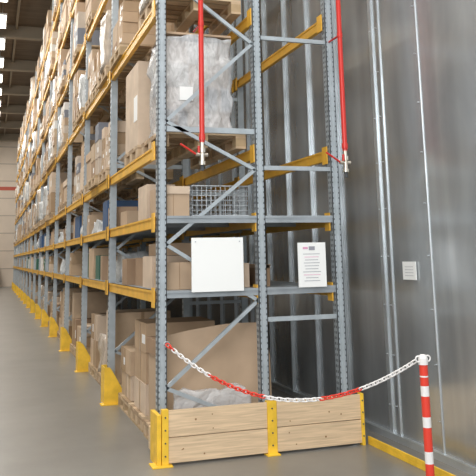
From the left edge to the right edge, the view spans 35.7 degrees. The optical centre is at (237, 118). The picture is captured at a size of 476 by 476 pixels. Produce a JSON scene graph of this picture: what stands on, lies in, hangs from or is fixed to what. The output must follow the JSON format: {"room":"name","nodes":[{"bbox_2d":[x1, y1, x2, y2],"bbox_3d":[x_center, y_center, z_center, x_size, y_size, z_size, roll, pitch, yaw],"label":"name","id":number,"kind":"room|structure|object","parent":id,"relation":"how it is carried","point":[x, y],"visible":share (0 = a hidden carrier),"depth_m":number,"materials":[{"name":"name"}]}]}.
{"room":"warehouse","nodes":[
{"label":"warehouse","id":0,"kind":"room"},
{"bbox_2d":[0,141,36,286],"bbox_3d":[-19.065,6.193,50.410,11.600,10.400,0.220,2,-11,-18],"label":"wall","id":1,"kind":"structure","parent":0,"point":[8,149],"depth_m":51.35,"materials":[{"name":"beige"}]},
{"bbox_2d":[0,0,51,133],"bbox_3d":[-9.213,-4.580,22.619,12.200,0.200,62.300,2,-11,-18],"label":"ceiling","id":2,"kind":"structure","parent":0,"point":[33,13],"depth_m":30.62,"materials":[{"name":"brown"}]},
{"bbox_2d":[0,0,7,106],"bbox_3d":[-8.465,-3.396,26.555,0.280,0.715,49.100,2,-11,-18],"label":"skylights","id":3,"kind":"object","parent":2,"relation":"in","point":[3,16],"depth_m":27.40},
{"bbox_2d":[0,0,52,140],"bbox_3d":[-9.757,-4.095,23.255,11.600,0.500,60.000,2,-11,-18],"label":"ceiling beams","id":4,"kind":"structure","parent":2,"relation":"attached to","point":[16,32],"depth_m":32.69,"materials":[{"name":"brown metal"}]},
{"bbox_2d":[180,0,207,170],"bbox_3d":[-0.484,-3.063,7.200,0.255,7.180,0.311,2,-11,-18],"label":"pipe","id":5,"kind":"object","parent":2,"relation":"hanging from","point":[202,154],"visible":1,"depth_m":6.59,"materials":[{"name":"metal"}]},
{"bbox_2d":[0,286,471,475],"bbox_3d":[-7.201,5.912,21.266,16.000,0.200,62.300,2,-11,-18],"label":"floor","id":6,"kind":"structure","parent":0,"point":[53,422],"depth_m":7.01,"materials":[{"name":"concrete"}]},
{"bbox_2d":[23,293,26,303],"bbox_3d":[-8.485,7.197,29.710,0.330,0.420,0.315,2,-11,-18],"label":"guard","id":7,"kind":"object","parent":6,"relation":"on","point":[24,294],"visible":0.65,"depth_m":29.58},
{"bbox_2d":[26,296,29,307],"bbox_3d":[-7.609,6.693,27.098,0.330,0.420,0.315,2,-11,-18],"label":"guard","id":8,"kind":"object","parent":6,"relation":"on","point":[28,297],"visible":0.6,"depth_m":26.97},
{"bbox_2d":[29,299,34,312],"bbox_3d":[-6.734,6.188,24.487,0.330,0.420,0.315,2,-11,-18],"label":"guard","id":9,"kind":"object","parent":6,"relation":"on","point":[32,303],"visible":0.74,"depth_m":24.36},
{"bbox_2d":[32,285,37,303],"bbox_3d":[-6.914,6.325,26.354,0.780,0.843,1.560,2,-11,-18],"label":"load","id":10,"kind":"object","parent":6,"relation":"on","point":[36,287],"visible":0.07,"depth_m":25.66,"materials":[{"name":"brown cardboard"}]},
{"bbox_2d":[27,275,44,295],"bbox_3d":[-8.541,7.146,31.233,0.788,1.081,2.374,2,-11,-18],"label":"load","id":11,"kind":"object","parent":6,"relation":"on","point":[43,277],"visible":0.09,"depth_m":30.31,"materials":[{"name":"cardboard"}]},
{"bbox_2d":[34,304,40,318],"bbox_3d":[-5.859,5.683,21.875,0.330,0.420,0.315,2,-11,-18],"label":"guard","id":12,"kind":"object","parent":6,"relation":"on","point":[37,308],"visible":0.75,"depth_m":21.74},
{"bbox_2d":[31,281,49,298],"bbox_3d":[-7.540,6.655,28.225,0.780,0.905,1.560,2,-11,-18],"label":"load","id":13,"kind":"object","parent":6,"relation":"on","point":[31,281],"visible":0.05,"depth_m":28.33,"materials":[{"name":"cardboard"}]},
{"bbox_2d":[40,309,48,326],"bbox_3d":[-4.984,5.179,19.264,0.330,0.420,0.315,2,-11,-18],"label":"guard","id":14,"kind":"object","parent":6,"relation":"on","point":[44,317],"visible":0.76,"depth_m":19.14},
{"bbox_2d":[42,290,61,316],"bbox_3d":[-5.038,5.248,20.766,0.786,0.837,2.375,2,-11,-18],"label":"load","id":15,"kind":"object","parent":6,"relation":"on","point":[50,293],"visible":0.03,"depth_m":19.75,"materials":[{"name":"brown cardboard"}]},
{"bbox_2d":[40,283,64,308],"bbox_3d":[-5.786,5.614,23.009,0.788,0.968,1.560,2,-11,-18],"label":"load","id":16,"kind":"object","parent":6,"relation":"on","point":[60,286],"visible":0.09,"depth_m":22.50,"materials":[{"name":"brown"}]},
{"bbox_2d":[48,317,58,336],"bbox_3d":[-4.109,4.674,16.652,0.330,0.420,0.315,2,-11,-18],"label":"guard","id":17,"kind":"object","parent":6,"relation":"on","point":[53,327],"visible":0.78,"depth_m":16.52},
{"bbox_2d":[48,296,59,327],"bbox_3d":[-4.163,4.760,18.143,0.780,0.800,2.360,2,-11,-18],"label":"load","id":18,"kind":"object","parent":6,"relation":"on","point":[58,297],"visible":0.12,"depth_m":17.88,"materials":[{"name":"brown cardboard"}]},
{"bbox_2d":[58,327,71,351],"bbox_3d":[-3.233,4.170,14.041,0.330,0.420,0.315,2,-11,-18],"label":"guard","id":19,"kind":"object","parent":6,"relation":"on","point":[65,339],"visible":0.78,"depth_m":13.91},
{"bbox_2d":[57,287,100,339],"bbox_3d":[-3.291,4.110,15.559,0.780,1.096,2.360,2,-11,-18],"label":"load","id":20,"kind":"object","parent":6,"relation":"on","point":[72,289],"visible":0.16,"depth_m":15.50,"materials":[{"name":"brown cardboard"}]},
{"bbox_2d":[74,341,89,372],"bbox_3d":[-2.358,3.665,11.430,0.330,0.420,0.315,2,-11,-18],"label":"guard","id":21,"kind":"object","parent":6,"relation":"on","point":[82,356],"visible":0.75,"depth_m":11.30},
{"bbox_2d":[70,291,107,357],"bbox_3d":[-2.415,3.614,12.946,0.780,1.078,2.360,2,-11,-18],"label":"load","id":22,"kind":"object","parent":6,"relation":"on","point":[97,301],"visible":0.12,"depth_m":13.73,"materials":[{"name":"brown cardboard"}]},
{"bbox_2d":[99,364,121,405],"bbox_3d":[-1.483,3.160,8.818,0.330,0.420,0.315,2,-11,-18],"label":"guard","id":23,"kind":"object","parent":6,"relation":"on","point":[110,386],"visible":0.78,"depth_m":8.69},
{"bbox_2d":[88,308,170,385],"bbox_3d":[-1.541,3.145,10.327,0.786,1.006,2.360,2,-11,-18],"label":"load","id":24,"kind":"object","parent":6,"relation":"on","point":[125,318],"visible":0.3,"depth_m":9.80,"materials":[{"name":"brown cardboard"}]},
{"bbox_2d":[144,336,155,440],"bbox_3d":[-0.418,2.550,7.023,0.830,0.920,0.680,2,-11,-18],"label":"carton","id":25,"kind":"object","parent":6,"relation":"on","point":[150,340],"visible":0.07,"depth_m":7.04,"materials":[{"name":"brown cardboard"}]},
{"bbox_2d":[118,316,214,432],"bbox_3d":[-0.805,2.711,8.138,0.780,1.027,1.460,2,-11,-18],"label":"load","id":26,"kind":"object","parent":6,"relation":"on","point":[133,399],"visible":0.41,"depth_m":7.71,"materials":[{"name":"brown cardboard"}]},
{"bbox_2d":[13,0,347,428],"bbox_3d":[-6.482,2.311,26.854,1.842,8.900,42.115,2,-11,-18],"label":"rack","id":27,"kind":"object","parent":6,"relation":"on","point":[161,230],"visible":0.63,"depth_m":7.39,"materials":[{"name":"metal"}]},
{"bbox_2d":[18,127,21,153],"bbox_3d":[-12.289,1.273,43.124,0.932,1.223,2.540,2,-11,-18],"label":"load","id":28,"kind":"object","parent":27,"relation":"on","point":[19,138],"visible":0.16,"depth_m":43.33,"materials":[{"name":"cardboard"}]},
{"bbox_2d":[17,200,24,217],"bbox_3d":[-11.327,4.708,39.781,0.931,1.068,2.540,2,-11,-18],"label":"load","id":29,"kind":"object","parent":27,"relation":"on","point":[19,201],"visible":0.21,"depth_m":40.13,"materials":[{"name":"brown cardboard"}]},
{"bbox_2d":[20,171,22,188],"bbox_3d":[-10.496,3.013,37.385,0.913,0.829,2.540,2,-11,-18],"label":"load","id":30,"kind":"object","parent":27,"relation":"in","point":[21,172],"visible":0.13,"depth_m":37.73,"materials":[{"name":"brown cardboard"}]},
{"bbox_2d":[20,191,27,213],"bbox_3d":[-10.571,4.240,37.589,0.883,1.154,1.670,2,-11,-18],"label":"load","id":31,"kind":"object","parent":27,"relation":"on","point":[21,202],"visible":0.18,"depth_m":36.91,"materials":[{"name":"cardboard"}]},
{"bbox_2d":[18,224,29,240],"bbox_3d":[-10.419,5.533,36.923,0.926,1.042,2.540,2,-11,-18],"label":"load","id":32,"kind":"object","parent":27,"relation":"on","point":[20,226],"visible":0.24,"depth_m":37.20,"materials":[{"name":"brown cardboard"}]},
{"bbox_2d":[21,141,26,163],"bbox_3d":[-10.509,1.665,37.629,0.941,0.969,2.562,2,-11,-18],"label":"load","id":33,"kind":"object","parent":27,"relation":"in","point":[23,141],"visible":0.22,"depth_m":37.21,"materials":[{"name":"white plastic"}]},
{"bbox_2d":[23,131,26,156],"bbox_3d":[-9.614,1.151,35.040,0.950,0.994,2.545,2,-11,-18],"label":"load","id":34,"kind":"object","parent":27,"relation":"on","point":[25,136],"visible":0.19,"depth_m":34.25,"materials":[{"name":"white plastic"}]},
{"bbox_2d":[22,112,27,139],"bbox_3d":[-10.510,0.310,37.902,0.902,1.132,2.540,2,-11,-18],"label":"load","id":35,"kind":"object","parent":27,"relation":"on","point":[24,117],"visible":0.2,"depth_m":38.23,"materials":[{"name":"beige cardboard"}]},
{"bbox_2d":[22,162,28,183],"bbox_3d":[-9.594,2.506,34.782,0.948,0.836,2.540,2,-11,-18],"label":"load","id":36,"kind":"object","parent":27,"relation":"on","point":[23,180],"visible":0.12,"depth_m":35.12,"materials":[{"name":"beige cardboard"}]},
{"bbox_2d":[17,224,33,242],"bbox_3d":[-11.286,5.977,39.549,0.935,1.167,2.540,2,-11,-18],"label":"load","id":37,"kind":"object","parent":27,"relation":"on","point":[18,224],"visible":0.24,"depth_m":39.46,"materials":[{"name":"beige cardboard"}]},
{"bbox_2d":[25,101,27,128],"bbox_3d":[-9.651,-0.156,35.278,0.883,1.052,2.540,2,-11,-18],"label":"load","id":38,"kind":"object","parent":27,"relation":"on","point":[27,101],"visible":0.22,"depth_m":35.40,"materials":[{"name":"beige cardboard"}]},
{"bbox_2d":[22,215,33,238],"bbox_3d":[-9.545,4.969,34.323,0.948,1.163,2.540,2,-11,-18],"label":"load","id":39,"kind":"object","parent":27,"relation":"on","point":[23,215],"visible":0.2,"depth_m":33.16,"materials":[{"name":"beige cardboard"}]},
{"bbox_2d":[27,100,29,120],"bbox_3d":[-8.798,-0.650,32.657,0.888,1.030,2.540,2,-11,-18],"label":"load","id":40,"kind":"object","parent":27,"relation":"on","point":[28,105],"visible":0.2,"depth_m":32.78,"materials":[{"name":"beige cardboard"}]},
{"bbox_2d":[24,211,33,237],"bbox_3d":[-8.655,4.493,31.711,0.925,1.106,2.540,2,-11,-18],"label":"load","id":41,"kind":"object","parent":27,"relation":"on","point":[25,214],"visible":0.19,"depth_m":32.07,"materials":[{"name":"beige cardboard"}]},
{"bbox_2d":[24,182,34,206],"bbox_3d":[-8.699,3.188,31.948,0.931,1.080,2.540,2,-11,-18],"label":"load","id":42,"kind":"object","parent":27,"relation":"on","point":[26,183],"visible":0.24,"depth_m":31.81,"materials":[{"name":"white plastic"}]},
{"bbox_2d":[25,145,35,177],"bbox_3d":[-8.732,1.833,32.198,0.939,1.177,2.543,2,-11,-18],"label":"load","id":43,"kind":"object","parent":27,"relation":"on","point":[27,158],"visible":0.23,"depth_m":31.68,"materials":[{"name":"brown cardboard"}]},
{"bbox_2d":[28,117,32,143],"bbox_3d":[-8.736,0.616,32.433,0.940,1.056,2.540,2,-11,-18],"label":"load","id":44,"kind":"object","parent":27,"relation":"on","point":[30,117],"visible":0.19,"depth_m":31.57,"materials":[{"name":"beige cardboard"}]},
{"bbox_2d":[28,240,33,250],"bbox_3d":[-7.822,4.945,28.899,0.645,0.436,2.532,2,-11,-18],"label":"cartons","id":45,"kind":"object","parent":27,"relation":"on","point":[29,240],"visible":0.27,"depth_m":28.70,"materials":[{"name":"brown"}]},
{"bbox_2d":[28,176,35,201],"bbox_3d":[-7.802,2.751,29.331,0.913,0.944,2.540,2,-11,-18],"label":"load","id":46,"kind":"object","parent":27,"relation":"on","point":[30,176],"visible":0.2,"depth_m":29.44,"materials":[{"name":"brown cardboard"}]},
{"bbox_2d":[28,148,36,169],"bbox_3d":[-7.842,1.499,29.560,0.917,0.831,2.540,2,-11,-18],"label":"load","id":47,"kind":"object","parent":27,"relation":"on","point":[31,149],"visible":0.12,"depth_m":29.90,"materials":[{"name":"brown cardboard"}]},
{"bbox_2d":[30,173,35,196],"bbox_3d":[-6.942,2.171,26.729,0.943,1.097,2.540,2,-11,-18],"label":"load","id":48,"kind":"object","parent":27,"relation":"on","point":[33,178],"visible":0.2,"depth_m":26.95,"materials":[{"name":"brown cardboard"}]},
{"bbox_2d":[29,110,37,138],"bbox_3d":[-7.873,0.113,29.817,0.930,1.051,2.540,2,-11,-18],"label":"load","id":49,"kind":"object","parent":27,"relation":"on","point":[31,124],"visible":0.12,"depth_m":29.96,"materials":[{"name":"beige cardboard"}]},
{"bbox_2d":[29,66,38,108],"bbox_3d":[-7.915,-1.249,30.067,0.976,1.222,2.540,2,-11,-18],"label":"load","id":50,"kind":"object","parent":27,"relation":"on","point":[32,82],"visible":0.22,"depth_m":30.38,"materials":[{"name":"beige cardboard"}]},
{"bbox_2d":[31,257,38,268],"bbox_3d":[-7.018,5.086,26.184,0.523,0.431,2.650,2,-11,-18],"label":"cartons","id":51,"kind":"object","parent":27,"relation":"on","point":[32,258],"visible":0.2,"depth_m":26.34,"materials":[{"name":"cardboard"}]},
{"bbox_2d":[32,130,41,161],"bbox_3d":[-7.007,0.942,26.945,0.930,0.935,2.540,2,-11,-18],"label":"load","id":52,"kind":"object","parent":27,"relation":"in","point":[35,134],"visible":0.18,"depth_m":26.50,"materials":[{"name":"cardboard"}]},
{"bbox_2d":[32,98,42,127],"bbox_3d":[-6.992,-0.345,27.198,0.954,0.957,2.541,2,-11,-18],"label":"load","id":53,"kind":"object","parent":27,"relation":"on","point":[36,101],"visible":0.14,"depth_m":27.54,"materials":[{"name":"beige cardboard"}]},
{"bbox_2d":[36,259,38,269],"bbox_3d":[-6.143,4.668,23.795,0.680,0.344,2.078,2,-11,-18],"label":"cartons","id":54,"kind":"object","parent":27,"relation":"on","point":[37,260],"visible":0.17,"depth_m":23.56,"materials":[{"name":"teal cardboard"}]},
{"bbox_2d":[36,56,39,89],"bbox_3d":[-6.870,-1.670,27.029,0.941,0.893,1.670,2,-11,-18],"label":"load","id":55,"kind":"object","parent":27,"relation":"on","point":[38,64],"visible":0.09,"depth_m":26.35,"materials":[{"name":"beige cardboard"}]},
{"bbox_2d":[27,209,51,235],"bbox_3d":[-7.781,4.020,29.093,0.914,1.042,2.540,2,-11,-18],"label":"load","id":56,"kind":"object","parent":27,"relation":"on","point":[29,211],"visible":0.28,"depth_m":28.85,"materials":[{"name":"beige cardboard"}]},
{"bbox_2d":[34,157,47,189],"bbox_3d":[-6.079,1.709,24.096,0.912,1.006,2.559,2,-11,-18],"label":"load","id":57,"kind":"object","parent":27,"relation":"in","point":[39,160],"visible":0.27,"depth_m":24.27,"materials":[{"name":"brown cardboard"}]},
{"bbox_2d":[38,23,45,77],"bbox_3d":[-6.162,-2.236,24.840,0.904,1.177,2.540,2,-11,-18],"label":"load","id":58,"kind":"object","parent":27,"relation":"on","point":[42,51],"visible":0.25,"depth_m":24.21,"materials":[{"name":"beige cardboard"}]},
{"bbox_2d":[30,203,54,232],"bbox_3d":[-6.915,3.528,26.476,0.894,1.015,2.540,2,-11,-18],"label":"load","id":59,"kind":"object","parent":27,"relation":"in","point":[33,213],"visible":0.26,"depth_m":26.18,"materials":[{"name":"brown cardboard"}]},
{"bbox_2d":[37,123,48,150],"bbox_3d":[-6.054,0.419,24.363,0.901,0.979,2.540,2,-11,-18],"label":"load","id":60,"kind":"object","parent":27,"relation":"on","point":[40,127],"visible":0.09,"depth_m":24.72,"materials":[{"name":"cardboard"}]},
{"bbox_2d":[39,71,49,113],"bbox_3d":[-6.106,-0.927,24.610,0.934,1.117,2.548,2,-11,-18],"label":"load","id":61,"kind":"object","parent":27,"relation":"on","point":[42,75],"visible":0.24,"depth_m":24.17,"materials":[{"name":"beige cardboard"}]},
{"bbox_2d":[40,256,48,270],"bbox_3d":[-5.351,4.148,21.269,0.544,0.408,1.370,2,-11,-18],"label":"cartons","id":62,"kind":"object","parent":27,"relation":"on","point":[42,268],"visible":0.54,"depth_m":21.48,"materials":[{"name":"plastic"}]},
{"bbox_2d":[41,96,49,138],"bbox_3d":[-5.219,-0.031,21.728,0.936,0.864,2.540,2,-11,-18],"label":"load","id":63,"kind":"object","parent":27,"relation":"on","point":[45,120],"visible":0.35,"depth_m":21.65,"materials":[{"name":"beige cardboard"}]},
{"bbox_2d":[40,233,50,247],"bbox_3d":[-5.177,3.456,21.113,0.622,0.405,2.649,3,-11,-21],"label":"cartons","id":64,"kind":"object","parent":27,"relation":"on","point":[42,238],"visible":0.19,"depth_m":21.46,"materials":[{"name":"cardboard"}]},
{"bbox_2d":[33,189,65,229],"bbox_3d":[-6.079,2.932,23.874,0.917,1.201,2.549,2,-11,-18],"label":"load","id":65,"kind":"object","parent":27,"relation":"in","point":[36,206],"visible":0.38,"depth_m":22.98,"materials":[{"name":"white plastic"}]},
{"bbox_2d":[43,51,57,96],"bbox_3d":[-5.263,-1.412,21.979,0.924,1.072,2.562,2,-11,-18],"label":"load","id":66,"kind":"object","parent":27,"relation":"on","point":[47,64],"visible":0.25,"depth_m":21.23,"materials":[{"name":"white plastic"}]},
{"bbox_2d":[45,10,57,53],"bbox_3d":[-5.260,-2.789,22.247,0.915,1.276,2.540,2,-11,-18],"label":"load","id":67,"kind":"object","parent":27,"relation":"on","point":[49,14],"visible":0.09,"depth_m":22.39,"materials":[{"name":"beige cardboard"}]},
{"bbox_2d":[38,186,73,226],"bbox_3d":[-5.189,2.514,21.250,0.931,1.025,2.560,2,-11,-18],"label":"load","id":68,"kind":"object","parent":27,"relation":"in","point":[42,205],"visible":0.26,"depth_m":21.12,"materials":[{"name":"white plastic"}]},
{"bbox_2d":[52,0,59,30],"bbox_3d":[-4.401,-3.285,19.629,0.937,1.258,2.540,2,-11,-18],"label":"load","id":69,"kind":"object","parent":27,"relation":"on","point":[56,2],"visible":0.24,"depth_m":19.38,"materials":[{"name":"beige cardboard"}]},
{"bbox_2d":[51,229,62,244],"bbox_3d":[-4.300,2.943,18.470,0.604,0.408,2.601,2,-11,-18],"label":"cartons","id":70,"kind":"object","parent":27,"relation":"on","point":[59,230],"visible":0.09,"depth_m":18.55,"materials":[{"name":"cardboard"}]},
{"bbox_2d":[49,253,65,272],"bbox_3d":[-4.326,3.562,18.355,0.578,0.452,1.824,2,-11,-18],"label":"cartons","id":71,"kind":"object","parent":27,"relation":"on","point":[51,258],"visible":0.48,"depth_m":18.73,"materials":[{"name":"cardboard"}]},
{"bbox_2d":[42,141,74,179],"bbox_3d":[-5.184,1.246,21.493,0.936,0.926,2.540,2,-11,-18],"label":"load","id":72,"kind":"object","parent":27,"relation":"on","point":[45,157],"visible":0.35,"depth_m":20.80,"materials":[{"name":"beige cardboard"}]},
{"bbox_2d":[48,23,69,75],"bbox_3d":[-4.366,-1.902,19.373,0.958,1.045,2.540,2,-11,-18],"label":"load","id":73,"kind":"object","parent":27,"relation":"on","point":[55,35],"visible":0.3,"depth_m":19.70,"materials":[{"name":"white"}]},
{"bbox_2d":[49,75,68,121],"bbox_3d":[-4.341,-0.582,19.126,0.895,0.957,2.540,2,-11,-18],"label":"load","id":74,"kind":"object","parent":27,"relation":"in","point":[54,98],"visible":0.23,"depth_m":18.73,"materials":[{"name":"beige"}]},
{"bbox_2d":[46,112,74,171],"bbox_3d":[-4.341,0.637,18.891,0.893,1.136,2.540,2,-11,-18],"label":"load","id":75,"kind":"object","parent":27,"relation":"in","point":[52,146],"visible":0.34,"depth_m":18.28,"materials":[{"name":"white plastic"}]},
{"bbox_2d":[60,255,65,273],"bbox_3d":[-3.394,3.058,15.573,0.613,0.415,2.246,2,-11,-18],"label":"cartons","id":76,"kind":"object","parent":27,"relation":"on","point":[62,267],"visible":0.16,"depth_m":15.80,"materials":[{"name":"cardboard"}]},
{"bbox_2d":[45,172,81,221],"bbox_3d":[-4.439,2.035,19.054,0.911,1.131,1.670,2,-11,-18],"label":"load","id":77,"kind":"object","parent":27,"relation":"in","point":[51,193],"visible":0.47,"depth_m":18.32,"materials":[{"name":"brown cardboard"}]},
{"bbox_2d":[58,0,70,48],"bbox_3d":[-3.487,-2.391,16.760,0.934,1.014,2.540,2,-11,-18],"label":"load","id":78,"kind":"object","parent":27,"relation":"on","point":[66,8],"visible":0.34,"depth_m":16.73,"materials":[{"name":"beige cardboard"}]},
{"bbox_2d":[57,48,74,101],"bbox_3d":[-3.481,-1.148,16.522,0.922,1.081,2.540,2,-11,-18],"label":"load","id":79,"kind":"object","parent":27,"relation":"in","point":[64,55],"visible":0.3,"depth_m":16.64,"materials":[{"name":"beige cardboard"}]},
{"bbox_2d":[58,222,73,242],"bbox_3d":[-3.426,2.415,15.741,0.643,0.412,2.334,2,-11,-18],"label":"cartons","id":80,"kind":"object","parent":27,"relation":"on","point":[63,233],"visible":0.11,"depth_m":16.10,"materials":[{"name":"brown"}]},
{"bbox_2d":[57,102,94,157],"bbox_3d":[-3.554,0.284,16.687,0.909,0.990,1.670,2,-11,-18],"label":"load","id":81,"kind":"object","parent":27,"relation":"on","point":[63,124],"visible":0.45,"depth_m":15.95,"materials":[{"name":"white plastic"}]},
{"bbox_2d":[70,0,85,11],"bbox_3d":[-2.611,-2.879,14.150,0.920,0.980,2.548,2,-11,-18],"label":"load","id":82,"kind":"object","parent":27,"relation":"on","point":[73,1],"visible":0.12,"depth_m":14.84,"materials":[{"name":"beige cardboard"}]},
{"bbox_2d":[69,249,88,277],"bbox_3d":[-2.567,2.559,13.172,0.695,0.454,2.706,2,-11,-18],"label":"cartons","id":83,"kind":"object","parent":27,"relation":"on","point":[75,266],"visible":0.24,"depth_m":13.60,"materials":[{"name":"brown cardboard"}]},
{"bbox_2d":[58,179,102,212],"bbox_3d":[-3.275,1.634,15.587,0.873,0.602,1.670,2,-11,-18],"label":"load","id":84,"kind":"object","parent":27,"relation":"in","point":[63,197],"visible":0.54,"depth_m":15.38,"materials":[{"name":"brown cardboard"}]},
{"bbox_2d":[71,2,98,73],"bbox_3d":[-2.720,-1.572,14.323,0.932,1.079,1.670,2,-11,-18],"label":"load","id":85,"kind":"object","parent":27,"relation":"on","point":[79,27],"visible":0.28,"depth_m":13.51,"materials":[{"name":"brown cardboard"}]},
{"bbox_2d":[73,212,102,238],"bbox_3d":[-2.530,1.887,13.109,0.628,0.449,2.276,2,-11,-18],"label":"cartons","id":86,"kind":"object","parent":27,"relation":"on","point":[78,221],"visible":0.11,"depth_m":13.24,"materials":[{"name":"cardboard"}]},
{"bbox_2d":[72,70,125,132],"bbox_3d":[-2.443,-0.384,13.250,0.907,1.000,1.676,2,-11,-18],"label":"load","id":87,"kind":"object","parent":27,"relation":"on","point":[78,107],"visible":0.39,"depth_m":12.85,"materials":[{"name":"cardboard"}]},
{"bbox_2d":[72,140,136,203],"bbox_3d":[-2.368,0.966,13.018,0.885,0.937,1.670,2,-11,-18],"label":"load","id":88,"kind":"object","parent":27,"relation":"on","point":[126,194],"visible":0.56,"depth_m":12.85,"materials":[{"name":"brown cardboard"}]},
{"bbox_2d":[85,9,135,113],"bbox_3d":[-1.715,-0.782,11.035,0.941,0.941,2.546,2,-11,-18],"label":"load","id":89,"kind":"object","parent":27,"relation":"on","point":[98,59],"visible":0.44,"depth_m":10.31,"materials":[{"name":"cardboard"}]},
{"bbox_2d":[87,200,137,234],"bbox_3d":[-1.692,1.424,10.555,0.635,0.414,2.454,2,-11,-18],"label":"cartons","id":90,"kind":"object","parent":27,"relation":"on","point":[95,223],"visible":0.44,"depth_m":9.95,"materials":[{"name":"brown cardboard"}]},
{"bbox_2d":[85,0,139,33],"bbox_3d":[-1.737,-2.075,11.281,0.898,0.914,2.540,2,-11,-18],"label":"load","id":91,"kind":"object","parent":27,"relation":"on","point":[91,6],"visible":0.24,"depth_m":11.69,"materials":[{"name":"cardboard"}]},
{"bbox_2d":[89,248,148,281],"bbox_3d":[-1.691,2.047,10.463,0.615,0.456,2.536,2,-11,-18],"label":"cartons","id":92,"kind":"object","parent":27,"relation":"on","point":[98,257],"visible":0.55,"depth_m":10.19,"materials":[{"name":"cardboard"}]},
{"bbox_2d":[84,121,172,195],"bbox_3d":[-1.672,0.563,10.793,0.915,0.886,2.540,2,-11,-18],"label":"load","id":93,"kind":"object","parent":27,"relation":"in","point":[98,158],"visible":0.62,"depth_m":10.20,"materials":[{"name":"cardboard"}]},
{"bbox_2d":[121,211,137,225],"bbox_3d":[-1.172,1.190,8.787,0.374,0.180,0.320,3,-11,-22],"label":"cartons","id":94,"kind":"object","parent":27,"relation":"on","point":[127,217],"visible":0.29,"depth_m":8.61,"materials":[{"name":"cardboard"}]},
{"bbox_2d":[122,258,142,285],"bbox_3d":[-0.945,1.699,8.293,0.641,0.290,1.398,2,-11,-18],"label":"cartons","id":95,"kind":"object","parent":27,"relation":"on","point":[132,268],"visible":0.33,"depth_m":8.10,"materials":[{"name":"cardboard"}]},
{"bbox_2d":[138,184,189,220],"bbox_3d":[-0.730,0.795,7.153,0.280,0.340,1.015,2,-11,-18],"label":"cartons","id":96,"kind":"object","parent":27,"relation":"on","point":[177,196],"visible":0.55,"depth_m":6.73,"materials":[{"name":"cardboard"}]},
{"bbox_2d":[124,61,217,168],"bbox_3d":[-0.755,-0.017,8.210,0.870,1.044,0.800,2,-11,-18],"label":"load","id":97,"kind":"object","parent":27,"relation":"on","point":[137,92],"visible":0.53,"depth_m":7.85,"materials":[{"name":"cardboard"}]},
{"bbox_2d":[109,0,240,70],"bbox_3d":[-0.805,-1.321,8.442,0.925,1.014,2.545,2,-11,-18],"label":"load","id":98,"kind":"object","parent":27,"relation":"on","point":[180,14],"visible":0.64,"depth_m":7.91,"materials":[{"name":"cardboard"}]},
{"bbox_2d":[141,31,245,159],"bbox_3d":[-0.468,-0.208,7.426,0.850,1.121,0.845,2,-11,-18],"label":"load","id":99,"kind":"object","parent":27,"relation":"on","point":[182,49],"visible":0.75,"depth_m":7.10,"materials":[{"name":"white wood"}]},
{"bbox_2d":[143,243,249,289],"bbox_3d":[-0.413,1.407,7.136,0.840,0.420,0.923,2,-11,-18],"label":"cartons","id":100,"kind":"object","parent":27,"relation":"on","point":[178,267],"visible":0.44,"depth_m":6.91,"materials":[{"name":"cardboard"}]},
{"bbox_2d":[191,237,243,291],"bbox_3d":[-0.184,1.295,6.593,0.480,0.470,0.040,2,-11,-18],"label":"sign board","id":101,"kind":"object","parent":27,"relation":"attached to","point":[216,263],"visible":1,"depth_m":6.58,"materials":[{"name":"white"}]},
{"bbox_2d":[189,185,248,215],"bbox_3d":[-0.238,0.798,7.062,0.550,0.282,0.500,2,-11,-18],"label":"wire basket","id":102,"kind":"object","parent":27,"relation":"on","point":[233,205],"visible":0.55,"depth_m":6.88,"materials":[{"name":"grey"}]},
{"bbox_2d":[249,264,269,285],"bbox_3d":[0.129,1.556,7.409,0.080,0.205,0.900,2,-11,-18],"label":"carton","id":103,"kind":"object","parent":27,"relation":"on","point":[251,266],"visible":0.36,"depth_m":7.22,"materials":[{"name":"cardboard"}]},
{"bbox_2d":[297,242,326,286],"bbox_3d":[0.688,1.351,6.867,0.280,0.405,0.013,2,-11,-18],"label":"notice board","id":104,"kind":"object","parent":27,"relation":"attached to","point":[311,256],"visible":1,"depth_m":6.86,"materials":[{"name":"white"}]},
{"bbox_2d":[326,0,350,177],"bbox_3d":[0.836,-2.989,7.628,0.255,7.220,0.311,2,-11,-18],"label":"pipe","id":105,"kind":"object","parent":27,"relation":"attached to","point":[345,161],"visible":1,"depth_m":7.03,"materials":[{"name":"metal"}]},
{"bbox_2d":[167,322,271,436],"bbox_3d":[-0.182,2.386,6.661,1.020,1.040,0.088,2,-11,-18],"label":"cardboard box","id":106,"kind":"object","parent":6,"relation":"on","point":[233,359],"visible":0.44,"depth_m":6.69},
{"bbox_2d":[148,392,365,469],"bbox_3d":[0.132,2.702,6.588,1.935,0.440,0.620,2,-11,-18],"label":"barrier","id":107,"kind":"object","parent":6,"relation":"on","point":[165,446],"visible":0.99,"depth_m":6.32,"materials":[{"name":"brown wood"}]},
{"bbox_2d":[368,436,455,475],"bbox_3d":[1.452,2.736,5.903,0.080,0.070,1.590,2,-11,-18],"label":"rail","id":108,"kind":"object","parent":6,"relation":"on","point":[393,451],"visible":1,"depth_m":6.06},
{"bbox_2d":[415,354,434,475],"bbox_3d":[1.339,2.164,5.242,0.280,0.955,0.280,2,-11,-18],"label":"barrier post","id":109,"kind":"object","parent":6,"relation":"on","point":[422,361],"depth_m":5.23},
{"bbox_2d":[163,341,416,402],"bbox_3d":[0.335,1.994,5.796,2.172,0.411,0.042,-7,-12,27],"label":"barrier chain","id":110,"kind":"object","parent":109,"relation":"attached to","point":[169,346],"visible":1,"depth_m":5.71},
{"bbox_2d":[51,0,475,475],"bbox_3d":[-4.729,1.359,26.030,0.200,10.400,56.000,2,-11,-18],"label":"wall","id":111,"kind":"structure","parent":0,"point":[408,194],"depth_m":7.16,"materials":[{"name":"metal"}]},
{"bbox_2d":[402,262,416,279],"bbox_3d":[1.536,1.359,6.632,0.010,0.160,0.220,2,-11,-18],"label":"notice","id":112,"kind":"object","parent":111,"relation":"attached to","point":[409,268],"visible":1,"depth_m":6.62,"materials":[{"name":"white"}]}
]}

